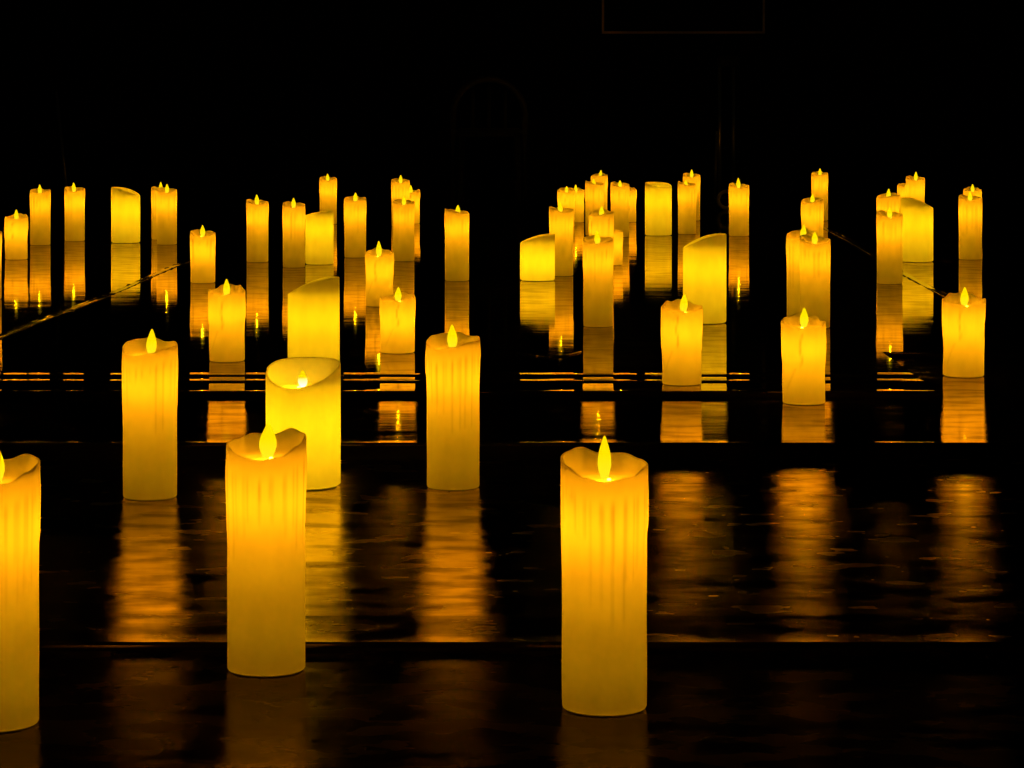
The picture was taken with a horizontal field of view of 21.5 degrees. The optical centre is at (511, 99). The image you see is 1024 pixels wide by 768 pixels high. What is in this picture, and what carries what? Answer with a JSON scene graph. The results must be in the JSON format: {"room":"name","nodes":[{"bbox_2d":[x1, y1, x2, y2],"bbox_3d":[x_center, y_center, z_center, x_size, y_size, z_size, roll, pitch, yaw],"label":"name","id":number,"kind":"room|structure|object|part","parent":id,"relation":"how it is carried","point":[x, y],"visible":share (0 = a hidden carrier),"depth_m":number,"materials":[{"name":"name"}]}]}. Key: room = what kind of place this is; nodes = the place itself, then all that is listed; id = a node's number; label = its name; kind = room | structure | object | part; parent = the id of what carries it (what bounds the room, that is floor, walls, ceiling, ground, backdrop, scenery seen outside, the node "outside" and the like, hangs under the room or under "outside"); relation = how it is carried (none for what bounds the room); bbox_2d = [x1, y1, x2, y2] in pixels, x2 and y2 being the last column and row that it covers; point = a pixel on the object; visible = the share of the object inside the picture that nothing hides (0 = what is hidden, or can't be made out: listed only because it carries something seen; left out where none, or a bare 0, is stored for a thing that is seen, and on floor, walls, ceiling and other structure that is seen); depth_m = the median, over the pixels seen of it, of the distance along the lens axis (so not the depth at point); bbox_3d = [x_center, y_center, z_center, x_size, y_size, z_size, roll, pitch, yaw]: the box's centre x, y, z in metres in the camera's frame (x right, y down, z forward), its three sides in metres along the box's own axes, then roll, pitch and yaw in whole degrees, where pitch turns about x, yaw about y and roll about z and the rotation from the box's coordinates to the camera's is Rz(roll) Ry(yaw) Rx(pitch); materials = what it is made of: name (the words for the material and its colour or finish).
{"room":"candlelit stage","nodes":[
{"label":"candlelit stage","id":0,"kind":"room"},
{"bbox_2d":[0,0,1023,193],"bbox_3d":[0.000,-1.430,14.550,12.000,4.050,0.100,0,0,0],"label":"wall","id":1,"kind":"structure","parent":0,"point":[186,96],"depth_m":14.50,"materials":[{"name":"black"}]},
{"bbox_2d":[0,651,1023,767],"bbox_3d":[0.000,0.570,7.550,12.000,0.050,13.900,0,0,0],"label":"floor","id":2,"kind":"structure","parent":0,"point":[98,709],"depth_m":2.41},
{"bbox_2d":[0,452,40,732],"bbox_3d":[-0.451,0.423,2.358,0.080,0.245,0.080,0,0,0],"label":"pillar candle","id":3,"kind":"object","parent":2,"relation":"on","point":[20,479],"visible":1,"depth_m":2.33,"materials":[{"name":"beige wax"}]},
{"bbox_2d":[225,423,306,676],"bbox_3d":[-0.235,0.427,2.582,0.077,0.236,0.077,0,0,-43],"label":"pillar candle","id":4,"kind":"object","parent":2,"relation":"on","point":[266,471],"visible":1,"depth_m":2.55,"materials":[{"name":"beige wax"}]},
{"bbox_2d":[0,194,1023,356],"bbox_3d":[0.000,0.524,9.950,11.000,0.041,9.100,0,0,0],"label":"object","id":5,"kind":"structure","parent":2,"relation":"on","point":[508,313],"depth_m":7.38,"materials":[{"name":"black"}]},
{"bbox_2d":[0,231,1,298],"bbox_3d":[-1.325,0.409,6.834,0.068,0.190,0.067,0,0,0],"label":"pillar candle","id":6,"kind":"object","parent":5,"relation":"on","point":[0,231],"visible":1,"depth_m":6.83,"materials":[{"name":"beige wax"}]},
{"bbox_2d":[4,210,27,259],"bbox_3d":[-1.567,0.425,8.538,0.074,0.158,0.075,0,0,0],"label":"pillar candle","id":7,"kind":"object","parent":5,"relation":"on","point":[15,225],"visible":1,"depth_m":8.51,"materials":[{"name":"beige wax"}]},
{"bbox_2d":[30,185,50,244],"bbox_3d":[-1.640,0.399,9.385,0.072,0.210,0.073,0,0,0],"label":"pillar candle","id":8,"kind":"object","parent":5,"relation":"on","point":[40,199],"visible":1,"depth_m":9.36,"materials":[{"name":"beige wax"}]},
{"bbox_2d":[64,182,84,240],"bbox_3d":[-1.563,0.399,9.650,0.074,0.209,0.073,0,0,0],"label":"pillar candle","id":9,"kind":"object","parent":5,"relation":"on","point":[74,198],"visible":1,"depth_m":9.62,"materials":[{"name":"beige wax"}]},
{"bbox_2d":[0,260,189,338],"bbox_3d":[-1.051,0.502,6.974,0.036,0.004,3.064,0,0,2],"label":"tape","id":10,"kind":"object","parent":5,"relation":"on","point":[41,319],"visible":1,"depth_m":6.71,"materials":[{"name":"black"}]},
{"bbox_2d":[111,187,139,242],"bbox_3d":[-1.363,0.406,9.528,0.101,0.197,0.101,0,0,0],"label":"pillar candle","id":11,"kind":"object","parent":5,"relation":"on","point":[125,202],"visible":1,"depth_m":9.48,"materials":[{"name":"beige wax"}]},
{"bbox_2d":[151,182,162,239],"bbox_3d":[-1.268,0.400,9.752,0.071,0.208,0.070,0,0,0],"label":"pillar candle","id":12,"kind":"object","parent":5,"relation":"on","point":[154,188],"visible":0.36,"depth_m":9.73,"materials":[{"name":"beige wax"}]},
{"bbox_2d":[157,185,176,244],"bbox_3d":[-1.204,0.399,9.417,0.072,0.211,0.072,0,0,0],"label":"pillar candle","id":13,"kind":"object","parent":5,"relation":"on","point":[166,196],"visible":1,"depth_m":9.39,"materials":[{"name":"beige wax"}]},
{"bbox_2d":[190,225,215,282],"bbox_3d":[-0.853,0.425,7.447,0.072,0.159,0.071,0,0,0],"label":"pillar candle","id":14,"kind":"object","parent":5,"relation":"on","point":[202,242],"visible":1,"depth_m":7.42,"materials":[{"name":"beige wax"}]},
{"bbox_2d":[246,195,268,261],"bbox_3d":[-0.792,0.399,8.405,0.070,0.210,0.071,0,0,0],"label":"pillar candle","id":15,"kind":"object","parent":5,"relation":"on","point":[257,211],"visible":1,"depth_m":8.38,"materials":[{"name":"beige wax"}]},
{"bbox_2d":[282,198,304,267],"bbox_3d":[-0.657,0.400,8.131,0.069,0.209,0.071,0,0,0],"label":"pillar candle","id":16,"kind":"object","parent":5,"relation":"on","point":[293,213],"visible":1,"depth_m":8.10,"materials":[{"name":"beige wax"}]},
{"bbox_2d":[305,211,333,264],"bbox_3d":[-0.591,0.422,8.286,0.086,0.163,0.086,0,0,0],"label":"pillar candle","id":17,"kind":"object","parent":5,"relation":"on","point":[319,226],"visible":1,"depth_m":8.25,"materials":[{"name":"beige wax"}]},
{"bbox_2d":[319,174,336,223],"bbox_3d":[-0.747,0.402,10.962,0.072,0.205,0.071,0,0,0],"label":"pillar candle","id":18,"kind":"object","parent":5,"relation":"on","point":[327,185],"visible":0.84,"depth_m":10.94,"materials":[{"name":"beige wax"}]},
{"bbox_2d":[344,192,366,257],"bbox_3d":[-0.502,0.400,8.645,0.073,0.208,0.072,0,0,0],"label":"pillar candle","id":19,"kind":"object","parent":5,"relation":"on","point":[355,206],"visible":0.99,"depth_m":8.62,"materials":[{"name":"beige wax"}]},
{"bbox_2d":[365,241,393,306],"bbox_3d":[-0.324,0.424,6.605,0.072,0.159,0.072,0,0,0],"label":"pillar candle","id":20,"kind":"object","parent":5,"relation":"on","point":[379,262],"visible":0.89,"depth_m":6.58,"materials":[{"name":"beige wax"}]},
{"bbox_2d":[391,175,409,226],"bbox_3d":[-0.444,0.401,10.748,0.073,0.205,0.074,0,0,0],"label":"pillar candle","id":21,"kind":"object","parent":5,"relation":"on","point":[400,187],"visible":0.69,"depth_m":10.72,"materials":[{"name":"beige wax"}]},
{"bbox_2d":[393,196,414,260],"bbox_3d":[-0.339,0.402,8.457,0.069,0.203,0.070,0,0,0],"label":"pillar candle","id":22,"kind":"object","parent":5,"relation":"on","point":[403,210],"visible":0.99,"depth_m":8.43,"materials":[{"name":"beige wax"}]},
{"bbox_2d":[409,185,419,223],"bbox_3d":[-0.411,0.425,11.007,0.076,0.158,0.075,0,0,0],"label":"pillar candle","id":23,"kind":"object","parent":5,"relation":"on","point":[414,196],"visible":0.55,"depth_m":10.98,"materials":[{"name":"beige wax"}]},
{"bbox_2d":[444,205,468,280],"bbox_3d":[-0.154,0.398,7.529,0.070,0.211,0.070,0,0,0],"label":"pillar candle","id":24,"kind":"object","parent":5,"relation":"on","point":[456,222],"visible":1,"depth_m":7.50,"materials":[{"name":"beige wax"}]},
{"bbox_2d":[520,234,554,280],"bbox_3d":[0.071,0.439,7.541,0.097,0.130,0.097,0,0,0],"label":"pillar candle","id":25,"kind":"object","parent":5,"relation":"on","point":[537,253],"visible":1,"depth_m":7.50,"materials":[{"name":"beige wax"}]},
{"bbox_2d":[549,203,573,275],"bbox_3d":[0.142,0.399,7.741,0.071,0.210,0.070,0,0,0],"label":"pillar candle","id":26,"kind":"object","parent":5,"relation":"on","point":[561,219],"visible":0.85,"depth_m":7.71,"materials":[{"name":"beige wax"}]},
{"bbox_2d":[557,186,574,225],"bbox_3d":[0.216,0.423,10.747,0.072,0.162,0.071,0,0,0],"label":"pillar candle","id":27,"kind":"object","parent":5,"relation":"on","point":[565,196],"visible":0.62,"depth_m":10.72,"materials":[{"name":"beige wax"}]},
{"bbox_2d":[571,185,584,222],"bbox_3d":[0.264,0.426,11.121,0.070,0.156,0.070,0,0,0],"label":"pillar candle","id":28,"kind":"object","parent":5,"relation":"on","point":[579,193],"visible":0.53,"depth_m":11.09,"materials":[{"name":"beige wax"}]},
{"bbox_2d":[585,179,603,235],"bbox_3d":[0.307,0.399,10.037,0.071,0.210,0.071,0,0,0],"label":"pillar candle","id":29,"kind":"object","parent":5,"relation":"on","point":[594,191],"visible":0.72,"depth_m":10.01,"materials":[{"name":"beige wax"}]},
{"bbox_2d":[583,231,613,326],"bbox_3d":[0.192,0.398,6.013,0.069,0.213,0.070,0,0,0],"label":"pillar candle","id":30,"kind":"object","parent":5,"relation":"on","point":[598,251],"visible":1,"depth_m":5.98,"materials":[{"name":"beige wax"}]},
{"bbox_2d":[591,171,607,209],"bbox_3d":[0.361,0.397,11.186,0.071,0.214,0.071,0,0,0],"label":"pillar candle","id":31,"kind":"object","parent":5,"relation":"on","point":[600,177],"visible":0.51,"depth_m":11.16,"materials":[{"name":"beige wax"}]},
{"bbox_2d":[589,206,613,238],"bbox_3d":[0.254,0.403,7.677,0.071,0.203,0.072,0,0,0],"label":"pillar candle","id":32,"kind":"object","parent":5,"relation":"on","point":[602,220],"visible":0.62,"depth_m":7.65,"materials":[{"name":"beige wax"}]},
{"bbox_2d":[613,229,622,264],"bbox_3d":[0.304,0.440,8.254,0.073,0.128,0.071,0,0,0],"label":"pillar candle","id":33,"kind":"object","parent":5,"relation":"on","point":[618,234],"visible":0.38,"depth_m":8.23,"materials":[{"name":"beige wax"}]},
{"bbox_2d":[610,181,629,236],"bbox_3d":[0.398,0.400,9.942,0.071,0.208,0.071,0,0,0],"label":"pillar candle","id":34,"kind":"object","parent":5,"relation":"on","point":[619,192],"visible":0.84,"depth_m":9.91,"materials":[{"name":"beige wax"}]},
{"bbox_2d":[629,187,636,221],"bbox_3d":[0.479,0.431,11.140,0.072,0.146,0.071,0,0,0],"label":"pillar candle","id":35,"kind":"object","parent":5,"relation":"on","point":[633,192],"visible":0.37,"depth_m":11.11,"materials":[{"name":"beige wax"}]},
{"bbox_2d":[645,182,671,235],"bbox_3d":[0.545,0.405,10.051,0.099,0.199,0.099,0,0,0],"label":"pillar candle","id":36,"kind":"object","parent":5,"relation":"on","point":[658,195],"visible":1,"depth_m":10.01,"materials":[{"name":"beige wax"}]},
{"bbox_2d":[678,180,695,233],"bbox_3d":[0.658,0.402,10.149,0.070,0.203,0.071,0,0,0],"label":"pillar candle","id":37,"kind":"object","parent":5,"relation":"on","point":[686,190],"visible":1,"depth_m":10.12,"materials":[{"name":"beige wax"}]},
{"bbox_2d":[683,170,699,220],"bbox_3d":[0.750,0.397,11.279,0.074,0.214,0.073,0,0,0],"label":"pillar candle","id":38,"kind":"object","parent":5,"relation":"on","point":[690,177],"visible":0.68,"depth_m":11.26,"materials":[{"name":"beige wax"}]},
{"bbox_2d":[683,233,725,323],"bbox_3d":[0.436,0.403,6.105,0.098,0.202,0.098,0,0,0],"label":"pillar candle","id":39,"kind":"object","parent":5,"relation":"on","point":[704,258],"visible":0.87,"depth_m":6.06,"materials":[{"name":"beige wax"}]},
{"bbox_2d":[706,56,750,209],"bbox_3d":[1.005,0.150,12.504,0.200,0.708,0.234,0,0,0],"label":"stand","id":40,"kind":"object","parent":5,"relation":"on","point":[722,61],"visible":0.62,"depth_m":12.53,"materials":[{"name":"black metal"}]},
{"bbox_3d":[1.005,0.477,12.556,0.200,0.037,0.130,0,0,0],"label":"plate","id":41,"kind":"part","parent":40,"relation":"part of","materials":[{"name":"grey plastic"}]},
{"bbox_2d":[729,178,748,235],"bbox_3d":[0.841,0.397,10.003,0.076,0.215,0.076,0,0,0],"label":"pillar candle","id":42,"kind":"object","parent":5,"relation":"on","point":[738,193],"visible":1,"depth_m":9.97,"materials":[{"name":"beige wax"}]},
{"bbox_2d":[786,225,815,316],"bbox_3d":[0.666,0.395,6.216,0.070,0.217,0.070,0,0,0],"label":"pillar candle","id":43,"kind":"object","parent":5,"relation":"on","point":[793,237],"visible":0.48,"depth_m":6.19,"materials":[{"name":"beige wax"}]},
{"bbox_2d":[801,194,823,236],"bbox_3d":[0.938,0.398,8.431,0.071,0.211,0.070,0,0,0],"label":"pillar candle","id":44,"kind":"object","parent":5,"relation":"on","point":[812,208],"visible":0.63,"depth_m":8.40,"materials":[{"name":"beige wax"}]},
{"bbox_2d":[799,232,830,328],"bbox_3d":[0.670,0.398,5.973,0.069,0.213,0.070,0,0,0],"label":"pillar candle","id":45,"kind":"object","parent":5,"relation":"on","point":[814,251],"visible":0.87,"depth_m":5.95,"materials":[{"name":"beige wax"}]},
{"bbox_2d":[811,169,827,220],"bbox_3d":[1.285,0.395,11.278,0.070,0.219,0.070,0,0,0],"label":"pillar candle","id":46,"kind":"object","parent":5,"relation":"on","point":[819,179],"visible":0.67,"depth_m":11.25,"materials":[{"name":"beige wax"}]},
{"bbox_2d":[823,226,947,297],"bbox_3d":[1.171,0.502,8.703,0.035,0.004,4.197,0,0,2],"label":"cable","id":47,"kind":"object","parent":5,"relation":"on","point":[858,245],"visible":0.67,"depth_m":8.60,"materials":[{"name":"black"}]},
{"bbox_2d":[876,189,899,212],"bbox_3d":[1.204,0.394,8.646,0.074,0.220,0.074,0,0,0],"label":"pillar candle","id":48,"kind":"object","parent":5,"relation":"on","point":[885,201],"visible":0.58,"depth_m":8.62,"materials":[{"name":"beige wax"}]},
{"bbox_2d":[876,208,902,283],"bbox_3d":[1.036,0.400,7.408,0.072,0.209,0.072,0,0,0],"label":"pillar candle","id":49,"kind":"object","parent":5,"relation":"on","point":[889,225],"visible":1,"depth_m":7.38,"materials":[{"name":"beige wax"}]},
{"bbox_2d":[897,183,905,212],"bbox_3d":[1.641,0.426,11.274,0.064,0.157,0.064,0,0,0],"label":"pillar candle","id":50,"kind":"object","parent":5,"relation":"on","point":[901,188],"visible":0.37,"depth_m":11.25,"materials":[{"name":"beige wax"}]},
{"bbox_2d":[906,172,924,202],"bbox_3d":[1.593,0.394,10.665,0.076,0.221,0.075,0,0,0],"label":"pillar candle","id":51,"kind":"object","parent":5,"relation":"on","point":[915,186],"visible":0.59,"depth_m":10.64,"materials":[{"name":"beige wax"}]},
{"bbox_2d":[901,197,932,261],"bbox_3d":[1.263,0.404,8.419,0.101,0.201,0.101,0,0,0],"label":"pillar candle","id":52,"kind":"object","parent":5,"relation":"on","point":[917,238],"visible":0.92,"depth_m":8.38,"materials":[{"name":"beige wax"}]},
{"bbox_2d":[958,192,981,259],"bbox_3d":[1.449,0.397,8.538,0.074,0.215,0.075,0,0,0],"label":"pillar candle","id":53,"kind":"object","parent":5,"relation":"on","point":[970,206],"visible":1,"depth_m":8.51,"materials":[{"name":"beige wax"}]},
{"bbox_2d":[963,184,981,196],"bbox_3d":[1.819,0.418,10.663,0.073,0.172,0.074,0,0,0],"label":"pillar candle","id":54,"kind":"object","parent":5,"relation":"on","point":[974,191],"visible":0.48,"depth_m":10.65,"materials":[{"name":"beige wax"}]},
{"bbox_2d":[0,357,1023,459],"bbox_3d":[0.000,0.528,4.950,11.000,0.033,1.836,0,0,0],"label":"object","id":55,"kind":"structure","parent":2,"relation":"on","point":[980,418],"depth_m":4.25,"materials":[{"name":"black"}]},
{"bbox_2d":[0,352,939,396],"bbox_3d":[-2.380,0.508,5.035,6.240,0.010,0.733,0,0,0],"label":"step","id":56,"kind":"structure","parent":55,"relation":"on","point":[9,361],"depth_m":5.03,"materials":[{"name":"black"}]},
{"bbox_2d":[208,279,245,361],"bbox_3d":[-0.551,0.425,5.215,0.073,0.158,0.073,0,0,0],"label":"pillar candle","id":57,"kind":"object","parent":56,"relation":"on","point":[227,302],"visible":1,"depth_m":5.19,"materials":[{"name":"beige wax"}]},
{"bbox_2d":[288,276,339,361],"bbox_3d":[-0.358,0.412,4.876,0.093,0.184,0.093,0,0,19],"label":"pillar candle","id":58,"kind":"object","parent":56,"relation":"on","point":[314,306],"visible":0.8,"depth_m":4.84,"materials":[{"name":"beige wax"}]},
{"bbox_2d":[379,287,415,353],"bbox_3d":[-0.228,0.439,5.389,0.072,0.131,0.073,0,0,0],"label":"pillar candle","id":59,"kind":"object","parent":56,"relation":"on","point":[397,311],"visible":1,"depth_m":5.36,"materials":[{"name":"beige wax"}]},
{"bbox_2d":[0,372,914,375],"bbox_3d":[-2.332,0.503,4.970,6.136,0.003,0.078,0,0,0],"label":"trim","id":60,"kind":"structure","parent":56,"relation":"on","point":[1,373],"depth_m":4.93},
{"bbox_2d":[0,379,923,381],"bbox_3d":[-2.332,0.503,4.858,6.136,0.003,0.078,0,0,0],"label":"trim","id":61,"kind":"structure","parent":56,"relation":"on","point":[1,380],"depth_m":4.83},
{"bbox_2d":[515,351,581,357],"bbox_3d":[0.073,0.503,5.337,0.132,0.003,0.111,0,0,0],"label":"wire","id":62,"kind":"object","parent":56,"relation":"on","point":[579,351],"visible":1,"depth_m":5.32,"materials":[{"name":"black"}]},
{"bbox_2d":[661,294,702,385],"bbox_3d":[0.301,0.424,4.790,0.074,0.160,0.074,0,0,0],"label":"pillar candle","id":63,"kind":"object","parent":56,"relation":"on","point":[681,319],"visible":1,"depth_m":4.76,"materials":[{"name":"beige wax"}]},
{"bbox_2d":[781,307,825,404],"bbox_3d":[0.494,0.432,4.567,0.076,0.162,0.076,0,0,0],"label":"pillar candle","id":64,"kind":"object","parent":55,"relation":"on","point":[803,336],"visible":1,"depth_m":4.54,"materials":[{"name":"beige wax"}]},
{"bbox_2d":[942,287,985,377],"bbox_3d":[0.839,0.430,5.017,0.081,0.166,0.081,0,0,0],"label":"pillar candle","id":65,"kind":"object","parent":55,"relation":"on","point":[964,313],"visible":1,"depth_m":4.99,"materials":[{"name":"beige wax"}]},
{"bbox_2d":[39,460,1023,650],"bbox_3d":[0.000,0.541,3.376,11.000,0.008,1.412,0,0,0],"label":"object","id":66,"kind":"structure","parent":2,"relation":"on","point":[743,555],"depth_m":3.16,"materials":[{"name":"black"}]},
{"bbox_2d":[122,329,177,500],"bbox_3d":[-0.489,0.423,3.649,0.075,0.228,0.076,0,0,6],"label":"pillar candle","id":67,"kind":"object","parent":66,"relation":"on","point":[150,363],"visible":1,"depth_m":3.62,"materials":[{"name":"beige wax"}]},
{"bbox_2d":[266,357,340,490],"bbox_3d":[-0.290,0.450,3.755,0.104,0.175,0.104,0,0,-16],"label":"pillar candle","id":68,"kind":"object","parent":66,"relation":"on","point":[303,394],"visible":0.74,"depth_m":3.72,"materials":[{"name":"beige wax"}]},
{"bbox_2d":[425,325,480,490],"bbox_3d":[-0.082,0.425,3.742,0.077,0.225,0.076,0,0,0],"label":"pillar candle","id":69,"kind":"object","parent":66,"relation":"on","point":[452,358],"visible":1,"depth_m":3.71,"materials":[{"name":"beige wax"}]},
{"bbox_2d":[560,436,648,716],"bbox_3d":[0.083,0.423,2.420,0.079,0.243,0.080,0,0,0],"label":"pillar candle","id":70,"kind":"object","parent":2,"relation":"on","point":[605,494],"visible":1,"depth_m":2.39,"materials":[{"name":"beige wax"}]}
]}

